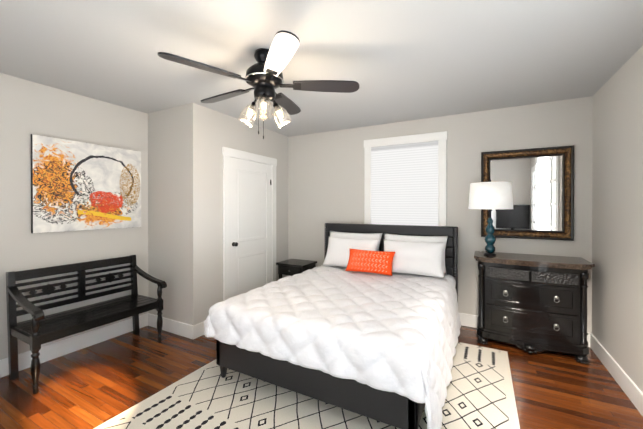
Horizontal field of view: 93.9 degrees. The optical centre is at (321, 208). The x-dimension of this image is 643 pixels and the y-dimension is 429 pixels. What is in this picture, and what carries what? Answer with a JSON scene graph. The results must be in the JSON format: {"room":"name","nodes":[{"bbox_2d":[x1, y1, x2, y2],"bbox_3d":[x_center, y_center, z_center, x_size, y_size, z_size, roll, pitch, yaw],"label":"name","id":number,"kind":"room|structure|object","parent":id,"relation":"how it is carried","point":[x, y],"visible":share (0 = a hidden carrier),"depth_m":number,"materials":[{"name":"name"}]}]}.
{"room":"bedroom","nodes":[
{"label":"bedroom","id":0,"kind":"room"},
{"bbox_2d":[0,73,147,359],"bbox_3d":[-2.443,0.141,3.221,0.100,2.600,4.780,0,0,28],"label":"wall","id":1,"kind":"structure","parent":0,"point":[28,108],"depth_m":2.88,"materials":[{"name":"grey paint"}]},
{"bbox_2d":[0,313,147,377],"bbox_3d":[-2.796,1.369,2.452,0.016,0.150,2.820,0,0,28],"label":"baseboard","id":2,"kind":"structure","parent":1,"relation":"attached to","point":[63,347],"depth_m":3.02,"materials":[{"name":"white wood"}]},
{"bbox_2d":[31,134,140,232],"bbox_3d":[-2.397,-0.224,3.155,0.036,0.900,0.980,0,0,28],"label":"painting","id":3,"kind":"object","parent":1,"relation":"attached to","point":[78,186],"visible":0.86,"depth_m":3.05,"materials":[{"name":"multicoloured fabric"}]},
{"bbox_2d":[148,103,287,325],"bbox_3d":[-1.338,0.135,4.301,0.820,2.600,1.830,0,0,28],"label":"wall","id":4,"kind":"structure","parent":0,"point":[187,142],"depth_m":3.51,"materials":[{"name":"grey paint"}]},
{"bbox_2d":[148,313,193,338],"bbox_3d":[-1.756,1.364,3.484,0.806,0.150,0.016,0,0,28],"label":"baseboard","id":5,"kind":"structure","parent":4,"relation":"attached to","point":[169,325],"depth_m":3.44,"materials":[{"name":"white wood"}]},
{"bbox_2d":[194,321,204,338],"bbox_3d":[-1.302,1.364,3.493,0.016,0.150,0.430,0,0,28],"label":"baseboard","id":6,"kind":"structure","parent":4,"relation":"attached to","point":[198,328],"depth_m":3.36,"materials":[{"name":"white wood"}]},
{"bbox_2d":[222,147,276,300],"bbox_3d":[-0.929,0.341,4.127,0.086,2.190,1.070,0,0,28],"label":"door","id":7,"kind":"structure","parent":4,"relation":"attached to","point":[249,200],"depth_m":4.05,"materials":[{"name":"white wood"}]},
{"bbox_2d":[0,325,642,428],"bbox_3d":[-0.342,1.476,2.151,4.820,0.060,4.880,0,0,28],"label":"floor","id":8,"kind":"structure","parent":0,"point":[94,386],"depth_m":2.46,"materials":[{"name":"brown wood"}]},
{"bbox_2d":[6,255,166,393],"bbox_3d":[-2.177,0.992,2.889,0.606,0.903,1.078,0,0,28],"label":"bench","id":9,"kind":"object","parent":8,"relation":"on","point":[37,330],"visible":1,"depth_m":2.78,"materials":[{"name":"black wood"}]},
{"bbox_2d":[276,259,316,278],"bbox_3d":[-0.375,1.124,4.553,0.480,0.620,0.420,0,0,28],"label":"nightstand","id":10,"kind":"object","parent":8,"relation":"on","point":[291,267],"visible":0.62,"depth_m":4.42,"materials":[{"name":"black wood"}]},
{"bbox_2d":[94,342,519,428],"bbox_3d":[0.056,1.440,2.237,2.445,0.010,3.050,0,0,28],"label":"rug","id":11,"kind":"object","parent":8,"relation":"on","point":[480,391],"visible":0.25,"depth_m":2.18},
{"bbox_2d":[204,223,460,428],"bbox_3d":[0.346,0.829,3.055,1.856,1.204,2.289,0,0,28],"label":"bed","id":12,"kind":"object","parent":11,"relation":"on","point":[363,320],"visible":1,"depth_m":2.29,"materials":[{"name":"black"}]},
{"bbox_2d":[322,236,379,266],"bbox_3d":[0.379,0.577,3.905,0.740,0.420,0.194,0,-26,28],"label":"pillow","id":13,"kind":"object","parent":12,"relation":"on","point":[338,251],"depth_m":3.88,"materials":[{"name":"white fabric"}]},
{"bbox_2d":[330,231,382,250],"bbox_3d":[0.429,0.546,4.082,0.780,0.460,0.208,0,-18,28],"label":"pillow","id":14,"kind":"object","parent":12,"relation":"on","point":[342,234],"depth_m":4.04,"materials":[{"name":"white fabric"}]},
{"bbox_2d":[345,248,394,275],"bbox_3d":[0.575,0.634,3.572,0.580,0.290,0.138,0,-28,28],"label":"pillow","id":15,"kind":"object","parent":12,"relation":"on","point":[372,262],"depth_m":3.52,"materials":[{"name":"orange fabric"}]},
{"bbox_2d":[384,239,446,278],"bbox_3d":[1.066,0.579,3.535,0.740,0.420,0.198,0,-26,28],"label":"pillow","id":16,"kind":"object","parent":12,"relation":"on","point":[421,258],"depth_m":3.44,"materials":[{"name":"white fabric"}]},
{"bbox_2d":[384,233,447,274],"bbox_3d":[1.133,0.548,3.702,0.780,0.460,0.216,0,-18,28],"label":"pillow","id":17,"kind":"object","parent":12,"relation":"on","point":[411,237],"depth_m":3.66,"materials":[{"name":"white fabric"}]},
{"bbox_2d":[474,251,594,363],"bbox_3d":[2.148,0.976,3.131,0.989,0.929,0.535,0,0,28],"label":"dresser","id":18,"kind":"object","parent":8,"relation":"on","point":[532,303],"visible":1,"depth_m":2.93,"materials":[{"name":"black wood"}]},
{"bbox_2d":[468,179,512,255],"bbox_3d":[1.845,0.095,3.282,0.430,0.830,0.430,0,0,28],"label":"lamp","id":19,"kind":"object","parent":18,"relation":"on","point":[490,196],"visible":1,"depth_m":3.14,"materials":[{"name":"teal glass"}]},
{"bbox_2d":[0,0,642,136],"bbox_3d":[-0.342,-1.184,2.138,4.820,0.060,4.880,0,0,28],"label":"ceiling","id":20,"kind":"structure","parent":0,"point":[402,60],"depth_m":2.20,"materials":[{"name":"grey paint"}]},
{"bbox_2d":[157,30,358,138],"bbox_3d":[-0.461,-0.831,2.276,1.329,0.647,1.363,0,0,28],"label":"fan","id":21,"kind":"object","parent":20,"relation":"hanging from","point":[264,77],"visible":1,"depth_m":2.17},
{"bbox_2d":[288,96,592,332],"bbox_3d":[0.793,0.136,4.248,4.820,2.600,0.100,0,0,28],"label":"wall","id":22,"kind":"structure","parent":0,"point":[325,177],"depth_m":3.68,"materials":[{"name":"grey paint"}]},
{"bbox_2d":[364,131,446,225],"bbox_3d":[1.083,-0.108,4.005,1.120,1.710,0.050,0,0,28],"label":"window","id":23,"kind":"structure","parent":22,"relation":"in","point":[440,138],"depth_m":3.91,"materials":[{"name":"white"}]},
{"bbox_2d":[371,141,437,225],"bbox_3d":[1.092,-0.116,4.023,0.890,1.485,0.007,0,0,28],"label":"window blind","id":24,"kind":"object","parent":23,"relation":"attached to","point":[404,184],"visible":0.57,"depth_m":4.00,"materials":[{"name":"grey plastic"}]},
{"bbox_2d":[459,313,588,346],"bbox_3d":[1.113,1.362,4.015,3.770,0.150,0.016,0,0,28],"label":"baseboard","id":25,"kind":"structure","parent":22,"relation":"attached to","point":[469,320],"depth_m":3.64,"materials":[{"name":"white wood"}]},
{"bbox_2d":[481,145,573,240],"bbox_3d":[2.274,-0.160,3.358,0.860,1.000,0.048,0,0,28],"label":"mirror","id":26,"kind":"object","parent":22,"relation":"attached to","point":[541,180],"visible":0.88,"depth_m":3.32,"materials":[{"name":"brown metal"}]},
{"bbox_2d":[592,46,642,391],"bbox_3d":[1.711,0.152,0.980,0.100,2.600,4.780,0,0,28],"label":"wall","id":27,"kind":"structure","parent":0,"point":[617,232],"depth_m":2.48,"materials":[{"name":"grey paint"}]},
{"bbox_2d":[589,333,642,415],"bbox_3d":[1.683,1.376,1.058,0.016,0.150,4.680,0,0,28],"label":"baseboard","id":28,"kind":"structure","parent":27,"relation":"attached to","point":[633,392],"depth_m":2.45,"materials":[{"name":"white wood"}]}
]}

